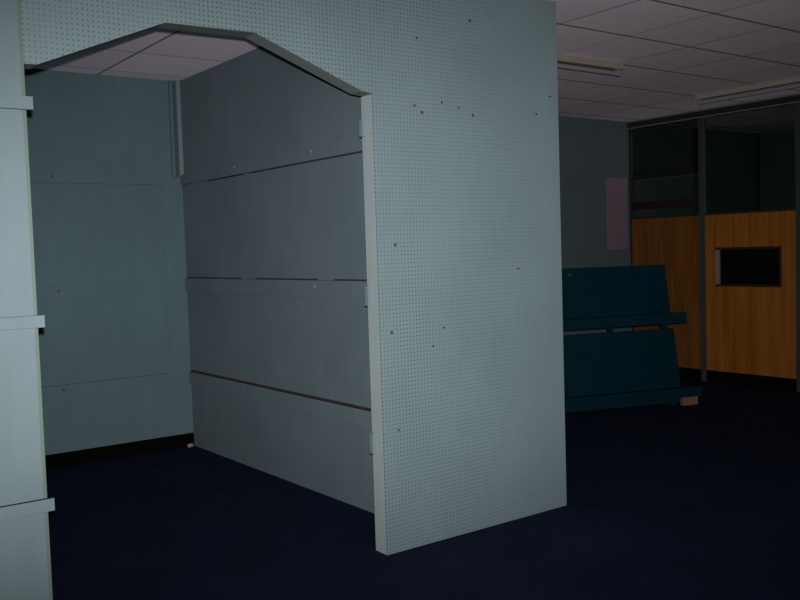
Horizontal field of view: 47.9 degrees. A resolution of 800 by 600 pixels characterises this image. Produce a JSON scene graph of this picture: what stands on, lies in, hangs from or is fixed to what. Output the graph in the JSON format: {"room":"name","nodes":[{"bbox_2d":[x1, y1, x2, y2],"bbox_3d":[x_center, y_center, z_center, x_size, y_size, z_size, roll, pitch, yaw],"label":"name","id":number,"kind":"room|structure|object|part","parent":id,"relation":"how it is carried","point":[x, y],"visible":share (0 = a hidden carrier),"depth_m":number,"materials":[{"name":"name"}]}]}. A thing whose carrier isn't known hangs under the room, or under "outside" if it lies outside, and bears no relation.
{"room":"empty retail store","nodes":[
{"label":"empty retail store","id":0,"kind":"room"},
{"bbox_2d":[20,0,371,95],"bbox_3d":[-0.794,-1.187,3.695,1.565,0.593,0.094,-4,4,-36],"label":"header","id":1,"kind":"object","parent":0,"point":[328,39],"visible":0.88,"depth_m":3.72,"materials":[{"name":"green paint"}]},
{"bbox_2d":[180,46,374,513],"bbox_3d":[-0.742,-0.222,5.629,0.067,2.739,2.897,-4,4,-36],"label":"wall","id":2,"kind":"structure","parent":0,"point":[272,181],"depth_m":5.64,"materials":[{"name":"paint"}]},
{"bbox_2d":[52,70,753,446],"bbox_3d":[-0.709,-0.330,7.531,13.030,2.741,0.100,-4,4,-36],"label":"wall","id":3,"kind":"structure","parent":0,"point":[591,151],"depth_m":9.64,"materials":[{"name":"teal paint"}]},
{"bbox_2d":[24,69,192,454],"bbox_3d":[-2.393,-0.252,6.205,1.944,2.639,0.030,-4,4,-36],"label":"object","id":4,"kind":"structure","parent":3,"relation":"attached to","point":[107,202],"depth_m":6.43,"materials":[{"name":"green paint"}]},
{"bbox_2d":[45,432,193,469],"bbox_3d":[-1.667,1.065,6.798,10.460,0.098,0.010,-4,4,-36],"label":"baseboard","id":5,"kind":"structure","parent":3,"relation":"attached to","point":[58,460],"depth_m":6.51,"materials":[{"name":"black"}]},
{"bbox_2d":[606,178,627,249],"bbox_3d":[2.336,-0.928,9.701,0.335,0.764,0.004,-4,4,-36],"label":"poster","id":6,"kind":"object","parent":3,"relation":"attached to","point":[616,188],"visible":1,"depth_m":9.70,"materials":[{"name":"pink paper"}]},
{"bbox_2d":[754,133,759,210],"bbox_3d":[4.468,-0.703,11.259,0.050,2.741,0.050,-4,4,-36],"label":"trim","id":7,"kind":"structure","parent":3,"relation":"attached to","point":[756,135],"depth_m":11.19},
{"bbox_2d":[32,0,799,132],"bbox_3d":[1.517,-1.628,4.388,13.030,0.060,7.730,-4,4,-36],"label":"ceiling","id":8,"kind":"structure","parent":0,"point":[672,52],"depth_m":6.09,"materials":[{"name":"tile"}]},
{"bbox_2d":[168,80,183,176],"bbox_3d":[-1.663,-1.272,6.691,0.077,0.704,0.046,-4,4,-36],"label":"pipe","id":9,"kind":"object","parent":8,"relation":"hanging from","point":[174,95],"visible":1,"depth_m":6.69,"materials":[{"name":"metal"}]},
{"bbox_2d":[557,54,623,76],"bbox_3d":[1.124,-1.641,6.225,1.220,0.091,0.060,-4,4,-36],"label":"light","id":10,"kind":"object","parent":8,"relation":"attached to","point":[581,62],"visible":0.6,"depth_m":6.36,"materials":[{"name":"beige metal"}]},
{"bbox_2d":[695,76,799,104],"bbox_3d":[3.064,-1.778,7.564,0.060,0.091,1.340,-4,4,-36],"label":"light","id":11,"kind":"object","parent":8,"relation":"attached to","point":[700,98],"visible":1,"depth_m":7.66,"materials":[{"name":"beige metal"}]},
{"bbox_2d":[46,379,799,599],"bbox_3d":[1.605,1.168,4.544,13.030,0.060,7.730,-4,4,-36],"label":"floor","id":12,"kind":"structure","parent":0,"point":[700,501],"depth_m":4.65,"materials":[{"name":"blue carpet"}]},
{"bbox_2d":[0,0,54,599],"bbox_3d":[-1.892,-0.027,2.805,1.491,2.739,0.044,-4,4,-36],"label":"partition panel","id":13,"kind":"object","parent":12,"relation":"on","point":[25,559],"visible":1,"depth_m":3.20,"materials":[{"name":"green paint"}]},
{"bbox_2d":[359,0,566,554],"bbox_3d":[0.356,-0.197,4.574,1.238,2.739,0.102,-4,4,-36],"label":"pegboard panel","id":14,"kind":"object","parent":12,"relation":"on","point":[459,127],"visible":1,"depth_m":4.49,"materials":[{"name":"paint"}]},
{"bbox_2d":[562,264,701,412],"bbox_3d":[1.845,0.331,7.789,1.545,1.232,0.336,-3,3,-18],"label":"rack","id":15,"kind":"object","parent":12,"relation":"on","point":[609,369],"visible":0.72,"depth_m":7.80,"materials":[{"name":"teal metal"}]},
{"bbox_3d":[1.729,-0.035,7.815,1.376,0.497,0.113,-3,3,-18],"label":"panel","id":16,"kind":"part","parent":15,"relation":"part of","materials":[{"name":"teal paint"}]},
{"bbox_3d":[1.791,0.603,7.742,1.388,0.638,0.139,-3,3,-18],"label":"panel","id":17,"kind":"part","parent":15,"relation":"part of","materials":[{"name":"teal paint"}]},
{"bbox_2d":[627,93,799,391],"bbox_3d":[3.582,-0.516,8.442,0.078,2.739,3.528,-4,4,-36],"label":"wall","id":18,"kind":"structure","parent":0,"point":[735,276],"depth_m":8.91,"materials":[{"name":"brown wood"}]},
{"bbox_3d":[2.546,-0.524,9.855,0.051,2.662,0.022,-4,4,-36],"label":"post","id":19,"kind":"part","parent":18,"relation":"part of","materials":[{"name":"grey metal"}]},
{"bbox_3d":[2.778,-1.362,9.457,0.006,0.959,0.850,-4,4,-36],"label":"glass pane","id":20,"kind":"part","parent":18,"relation":"part of","materials":[{"name":"glass"}]},
{"bbox_2d":[633,119,697,181],"bbox_3d":[2.801,-1.601,9.478,0.036,0.642,0.856,-4,4,-36],"label":"blind","id":21,"kind":"object","parent":18,"relation":"attached to","point":[683,171],"visible":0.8,"depth_m":9.47,"materials":[{"name":"grey metal"}]},
{"bbox_3d":[2.808,-1.289,9.494,0.029,0.017,0.856,-4,4,-36],"label":"rail trim","id":22,"kind":"part","parent":21,"relation":"part of","materials":[{"name":"grey metal"}]},
{"bbox_3d":[2.808,-1.338,9.492,0.028,0.081,0.856,-4,4,-36],"label":"rail","id":23,"kind":"part","parent":21,"relation":"part of","materials":[{"name":"grey metal"}]},
{"bbox_3d":[2.816,-0.084,9.527,0.032,1.565,0.850,-4,4,-36],"label":"wood panel","id":24,"kind":"part","parent":18,"relation":"part of","materials":[{"name":"orange wood"}]},
{"bbox_3d":[3.078,-0.500,9.137,0.051,2.662,0.064,-4,4,-36],"label":"post","id":25,"kind":"part","parent":18,"relation":"part of","materials":[{"name":"grey metal"}]},
{"bbox_3d":[3.541,-1.844,8.368,0.072,0.052,3.528,-4,4,-36],"label":"head rail","id":26,"kind":"part","parent":18,"relation":"part of","materials":[{"name":"grey metal"}]},
{"bbox_3d":[3.630,0.792,8.520,0.038,0.118,3.528,-4,4,-36],"label":"skirting","id":27,"kind":"part","parent":18,"relation":"part of","materials":[{"name":"black"}]},
{"bbox_3d":[3.357,-1.336,8.676,0.006,0.959,0.965,-4,4,-36],"label":"glass pane","id":28,"kind":"part","parent":18,"relation":"part of","materials":[{"name":"glass"}]},
{"bbox_3d":[3.378,-0.322,8.740,0.042,0.388,0.704,-4,4,-36],"label":"hatch frame","id":29,"kind":"part","parent":18,"relation":"part of","materials":[{"name":"brown"}]},
{"bbox_2d":[720,248,778,284],"bbox_3d":[3.392,-0.322,8.736,0.012,0.344,0.644,-4,4,-36],"label":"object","id":30,"kind":"object","parent":18,"relation":"attached to","point":[738,266],"depth_m":8.73,"materials":[{"name":"black"}]},
{"bbox_3d":[3.394,-0.059,8.746,0.032,1.565,0.965,-4,4,-36],"label":"wood panel","id":31,"kind":"part","parent":18,"relation":"part of","materials":[{"name":"orange wood"}]},
{"bbox_3d":[3.695,-0.473,8.304,0.051,2.662,0.079,-4,4,-36],"label":"post","id":32,"kind":"part","parent":18,"relation":"part of","materials":[{"name":"black metal"}]},
{"bbox_2d":[760,128,794,209],"bbox_3d":[6.783,-0.607,8.259,0.100,2.741,7.630,-4,4,-36],"label":"wall","id":33,"kind":"structure","parent":0,"point":[777,148],"depth_m":11.01,"materials":[{"name":"teal paint"}]}
]}

